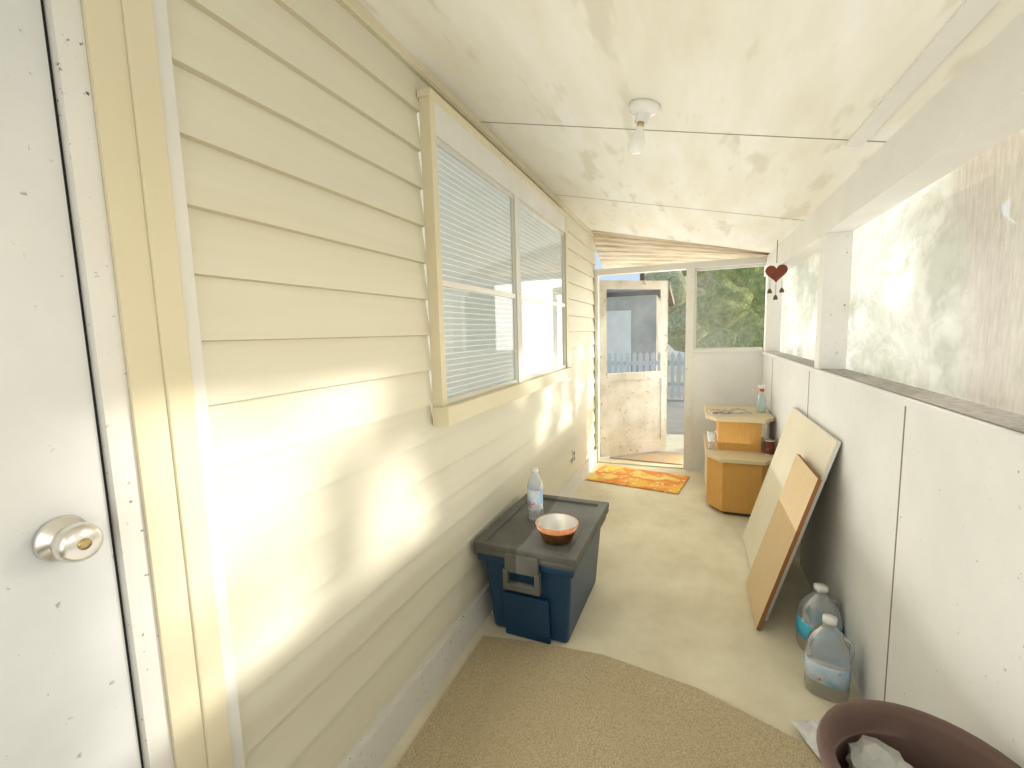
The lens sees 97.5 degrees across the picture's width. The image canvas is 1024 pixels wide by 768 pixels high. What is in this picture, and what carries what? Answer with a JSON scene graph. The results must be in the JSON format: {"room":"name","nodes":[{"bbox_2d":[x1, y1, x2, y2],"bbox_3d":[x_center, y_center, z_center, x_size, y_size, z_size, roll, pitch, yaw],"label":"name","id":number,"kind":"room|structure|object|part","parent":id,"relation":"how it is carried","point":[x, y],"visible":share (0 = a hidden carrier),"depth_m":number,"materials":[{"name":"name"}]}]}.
{"room":"enclosed porch","nodes":[
{"label":"enclosed porch","id":0,"kind":"room"},
{"bbox_2d":[166,0,596,767],"bbox_3d":[-0.286,-0.063,2.013,0.162,2.490,6.120,1,7,22],"label":"wall","id":1,"kind":"structure","parent":0,"point":[351,520],"depth_m":1.26,"materials":[{"name":"paint"}]},
{"bbox_2d":[0,0,244,767],"bbox_3d":[-0.969,0.222,0.098,0.114,2.389,1.818,1,7,22],"label":"door","id":2,"kind":"structure","parent":1,"relation":"in","point":[116,646],"depth_m":0.77,"materials":[{"name":"white paint"}]},
{"bbox_2d":[339,449,596,767],"bbox_3d":[0.141,1.002,2.938,0.030,0.145,4.100,1,7,22],"label":"baseboard","id":3,"kind":"structure","parent":1,"relation":"attached to","point":[384,735],"depth_m":1.70,"materials":[{"name":"white paint"}]},
{"bbox_2d":[417,87,572,425],"bbox_3d":[0.066,-0.560,2.592,0.087,1.230,1.980,1,7,22],"label":"window","id":4,"kind":"structure","parent":1,"relation":"in","point":[496,267],"depth_m":2.12,"materials":[{"name":"white"}]},
{"bbox_2d":[572,449,574,462],"bbox_3d":[0.538,0.626,3.910,0.008,0.115,0.070,1,7,22],"label":"electrical outlet","id":5,"kind":"object","parent":1,"relation":"attached to","point":[573,450],"visible":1,"depth_m":3.89,"materials":[{"name":"white plastic"}]},
{"bbox_2d":[381,434,861,767],"bbox_3d":[0.796,1.170,2.481,2.190,0.120,7.700,1,7,22],"label":"floor","id":6,"kind":"structure","parent":0,"point":[668,597],"depth_m":2.24,"materials":[{"name":"concrete"}]},
{"bbox_2d":[473,493,608,643],"bbox_3d":[0.186,0.917,2.314,0.490,0.452,0.736,1,7,24],"label":"storage tote","id":7,"kind":"object","parent":6,"relation":"on","point":[540,590],"visible":0.85,"depth_m":2.06,"materials":[{"name":"blue plastic"}]},
{"bbox_3d":[-0.026,0.869,2.014,0.024,0.095,0.028,1,7,24],"label":"handle arm","id":8,"kind":"part","parent":7,"relation":"part of","materials":[{"name":"plastic"}]},
{"bbox_2d":[527,467,542,520],"bbox_3d":[0.119,0.564,2.319,0.081,0.274,0.081,1,7,22],"label":"water bottle","id":9,"kind":"object","parent":7,"relation":"on","point":[534,493],"visible":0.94,"depth_m":2.29,"materials":[{"name":"plastic"}]},
{"bbox_3d":[0.111,0.872,1.954,0.024,0.095,0.028,1,7,24],"label":"handle arm","id":10,"kind":"part","parent":7,"relation":"part of","materials":[{"name":"plastic"}]},
{"bbox_3d":[0.181,0.734,2.294,0.490,0.031,0.690,1,7,24],"label":"tote lid","id":11,"kind":"part","parent":7,"relation":"part of","materials":[{"name":"plastic"}]},
{"bbox_3d":[0.180,0.712,2.291,0.392,0.016,0.592,1,7,24],"label":"lid panel","id":12,"kind":"part","parent":7,"relation":"part of","materials":[{"name":"plastic"}]},
{"bbox_2d":[535,513,578,544],"bbox_3d":[0.209,0.682,2.092,0.200,0.086,0.200,1,7,22],"label":"copper bowl","id":13,"kind":"object","parent":7,"relation":"on","point":[554,528],"visible":1,"depth_m":2.12,"materials":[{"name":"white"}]},
{"bbox_2d":[396,636,823,767],"bbox_3d":[0.013,1.350,0.459,1.470,0.013,3.050,1,7,22],"label":"carpet","id":14,"kind":"object","parent":6,"relation":"on","point":[513,703],"visible":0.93,"depth_m":1.61,"materials":[{"name":"beige carpet"}]},
{"bbox_2d":[791,719,819,757],"bbox_3d":[1.062,1.192,1.457,0.161,0.018,0.240,-2,6,-3],"label":"paper scrap","id":15,"kind":"object","parent":14,"relation":"on","point":[808,728],"visible":0.29,"depth_m":1.53,"materials":[{"name":"white paper"}]},
{"bbox_2d":[816,699,1020,767],"bbox_3d":[0.794,1.001,0.868,0.364,0.545,0.364,1,7,22],"label":"trash can","id":16,"kind":"object","parent":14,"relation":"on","point":[863,733],"visible":1,"depth_m":0.96,"materials":[{"name":"brown plastic"}]},
{"bbox_2d":[586,465,688,493],"bbox_3d":[1.190,0.890,4.262,0.840,0.012,0.520,2,8,32],"label":"door mat","id":17,"kind":"object","parent":6,"relation":"on","point":[624,476],"visible":1,"depth_m":4.22,"materials":[{"name":"orange fabric"}]},
{"bbox_2d":[610,451,683,464],"bbox_3d":[1.516,0.799,4.998,0.760,0.012,0.440,2,7,26],"label":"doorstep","id":18,"kind":"object","parent":6,"relation":"on","point":[654,456],"visible":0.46,"depth_m":4.92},
{"bbox_2d":[703,405,774,516],"bbox_3d":[1.835,0.594,3.665,0.490,0.705,0.840,1,7,22],"label":"cabinet","id":19,"kind":"object","parent":6,"relation":"on","point":[735,470],"visible":0.91,"depth_m":3.43,"materials":[{"name":"brown wood"}]},
{"bbox_3d":[1.647,0.715,3.820,0.002,0.340,0.580,1,7,22],"label":"panel","id":20,"kind":"part","parent":19,"relation":"part of","materials":[{"name":"beige laminate"}]},
{"bbox_2d":[707,430,715,448],"bbox_3d":[1.597,0.448,3.601,0.067,0.140,0.067,1,7,22],"label":"glass vase","id":21,"kind":"object","parent":19,"relation":"on","point":[709,430],"visible":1,"depth_m":3.60,"materials":[{"name":"glass"}]},
{"bbox_2d":[708,408,751,415],"bbox_3d":[1.780,0.228,3.674,0.292,0.021,0.240,0,7,14],"label":"magazine","id":22,"kind":"object","parent":19,"relation":"on","point":[736,411],"visible":1,"depth_m":3.61,"materials":[{"name":"white paper"}]},
{"bbox_2d":[703,434,773,465],"bbox_3d":[1.830,0.522,3.647,0.490,0.030,0.820,1,7,22],"label":"shelf","id":23,"kind":"object","parent":19,"relation":"attached to","point":[729,456],"depth_m":3.41,"materials":[{"name":"beige laminate"}]},
{"bbox_2d":[704,405,774,423],"bbox_3d":[1.867,0.246,3.728,0.490,0.030,0.620,1,7,22],"label":"shelf","id":24,"kind":"object","parent":19,"relation":"attached to","point":[756,418],"depth_m":3.53,"materials":[{"name":"beige laminate"}]},
{"bbox_2d":[752,385,765,412],"bbox_3d":[2.020,0.119,3.673,0.106,0.225,0.068,1,7,22],"label":"spray bottle","id":25,"kind":"object","parent":19,"relation":"on","point":[761,387],"visible":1,"depth_m":3.65,"materials":[{"name":"plastic"}]},
{"bbox_2d":[764,439,774,454],"bbox_3d":[1.948,0.477,3.400,0.072,0.108,0.072,1,7,22],"label":"tin can","id":26,"kind":"object","parent":19,"relation":"on","point":[769,444],"visible":0.95,"depth_m":3.37,"materials":[{"name":"red metal"}]},
{"bbox_2d":[746,454,821,630],"bbox_3d":[1.305,0.750,2.194,0.228,0.745,0.420,1,7,22],"label":"plywood board","id":27,"kind":"object","parent":6,"relation":"on","point":[801,486],"visible":1,"depth_m":2.14,"materials":[{"name":"brown wood"}]},
{"bbox_2d":[742,407,840,620],"bbox_3d":[1.485,0.637,2.477,0.272,0.894,0.930,1,7,22],"label":"plywood board","id":28,"kind":"object","parent":6,"relation":"on","point":[801,435],"visible":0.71,"depth_m":2.55,"materials":[{"name":"white wood"}]},
{"bbox_2d":[796,583,842,650],"bbox_3d":[1.331,1.008,1.941,0.156,0.293,0.148,-1,6,2],"label":"water jug","id":29,"kind":"object","parent":6,"relation":"on","point":[805,616],"visible":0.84,"depth_m":1.94,"materials":[{"name":"plastic"}]},
{"bbox_2d":[804,613,854,702],"bbox_3d":[1.219,1.035,1.726,0.156,0.293,0.148,3,8,37],"label":"water jug","id":30,"kind":"object","parent":6,"relation":"on","point":[837,683],"visible":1,"depth_m":1.71,"materials":[{"name":"plastic"}]},
{"bbox_2d":[594,256,766,470],"bbox_3d":[1.609,-0.159,4.477,1.553,2.030,0.107,1,7,22],"label":"wall","id":31,"kind":"structure","parent":0,"point":[712,377],"depth_m":4.34,"materials":[{"name":"white paint"}]},
{"bbox_2d":[599,280,667,456],"bbox_3d":[1.340,-0.168,4.935,0.830,1.900,0.028,-3,7,-16],"label":"door","id":32,"kind":"structure","parent":31,"relation":"in","point":[633,405],"depth_m":4.96,"materials":[{"name":"white wood"}]},
{"bbox_2d":[694,264,764,349],"bbox_3d":[2.047,-0.715,4.256,0.592,0.776,0.025,1,7,22],"label":"window","id":33,"kind":"structure","parent":31,"relation":"in","point":[756,265],"depth_m":4.30,"materials":[{"name":"white paint"}]},
{"bbox_2d":[592,230,769,275],"bbox_3d":[0.875,-1.091,1.901,2.194,0.573,7.000,1,7,22],"label":"roof","id":34,"kind":"structure","parent":0,"point":[614,250],"depth_m":4.51,"materials":[{"name":"wood"}]},
{"bbox_2d":[358,0,1023,252],"bbox_3d":[0.697,-1.029,1.584,2.035,0.550,6.270,1,7,22],"label":"ceiling","id":35,"kind":"structure","parent":0,"point":[768,107],"depth_m":1.46,"materials":[{"name":"white paint"}]},
{"bbox_2d":[628,98,660,154],"bbox_3d":[0.468,-0.932,1.649,0.116,0.167,0.116,15,12,20],"label":"ceiling light","id":36,"kind":"object","parent":35,"relation":"attached to","point":[642,108],"depth_m":1.63,"materials":[{"name":"white ceramic"}]},
{"bbox_2d":[765,240,787,299],"bbox_3d":[1.975,-0.851,3.355,0.147,0.437,0.034,4,9,41],"label":"wind chime","id":37,"kind":"object","parent":35,"relation":"hanging from","point":[772,272],"visible":1,"depth_m":3.35,"materials":[{"name":"brown metal"}]},
{"bbox_3d":[1.976,-0.821,3.359,0.147,0.133,0.012,4,9,41],"label":"heart plate","id":38,"kind":"part","parent":37,"relation":"part of","materials":[{"name":"red metal"}]},
{"bbox_2d":[761,10,1023,767],"bbox_3d":[1.287,0.194,1.418,0.137,2.029,6.120,1,7,22],"label":"wall","id":39,"kind":"structure","parent":0,"point":[915,526],"depth_m":1.32,"materials":[{"name":"paint"}]},
{"bbox_2d":[780,251,819,360],"bbox_3d":[2.098,-0.550,3.227,0.016,0.760,2.015,1,7,22],"label":"window","id":40,"kind":"structure","parent":39,"relation":"in","point":[800,283],"depth_m":3.33,"materials":[{"name":"plastic"}]},
{"bbox_2d":[846,129,1023,414],"bbox_3d":[1.385,-0.330,1.439,0.016,0.760,1.860,1,7,22],"label":"window","id":41,"kind":"structure","parent":39,"relation":"in","point":[936,304],"depth_m":1.39,"materials":[{"name":"plastic"}]},
{"label":"outside","id":42,"kind":"structure","parent":0,"visible":0},
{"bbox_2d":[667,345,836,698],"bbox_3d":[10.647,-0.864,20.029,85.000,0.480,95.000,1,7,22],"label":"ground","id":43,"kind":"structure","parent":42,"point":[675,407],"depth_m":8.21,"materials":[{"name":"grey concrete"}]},
{"bbox_2d":[606,281,673,373],"bbox_3d":[2.384,-1.394,13.005,4.200,2.540,4.254,1,7,22],"label":"garden shed","id":44,"kind":"object","parent":43,"relation":"on","point":[633,315],"visible":0.17,"depth_m":11.31,"materials":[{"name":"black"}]},
{"bbox_3d":[2.499,-0.912,11.553,1.100,1.900,0.030,1,7,22],"label":"panel","id":45,"kind":"part","parent":44,"relation":"part of","materials":[{"name":"white paint"}]},
{"bbox_2d":[640,273,644,280],"bbox_3d":[3.565,-6.108,16.104,10.650,11.350,5.772,-3,7,-15],"label":"tree","id":46,"kind":"object","parent":43,"relation":"on","point":[642,275],"visible":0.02,"depth_m":16.49,"materials":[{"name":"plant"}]},
{"bbox_2d":[607,352,684,398],"bbox_3d":[0.950,-0.221,10.023,6.370,0.950,0.050,1,7,22],"label":"picket fence","id":47,"kind":"object","parent":43,"relation":"on","point":[610,362],"visible":0.12,"depth_m":9.20,"materials":[{"name":"grey paint"}]},
{"bbox_2d":[645,270,747,351],"bbox_3d":[12.081,-6.322,21.261,10.861,10.172,11.553,1,7,22],"label":"tree","id":48,"kind":"object","parent":43,"relation":"on","point":[676,313],"visible":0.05,"depth_m":18.36,"materials":[{"name":"green plant"}]},
{"bbox_2d":[682,266,765,348],"bbox_3d":[6.907,-4.108,9.856,8.540,8.595,10.775,-6,8,-32],"label":"tree","id":49,"kind":"object","parent":43,"relation":"on","point":[732,315],"visible":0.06,"depth_m":8.94,"materials":[{"name":"green plant"}]}
]}

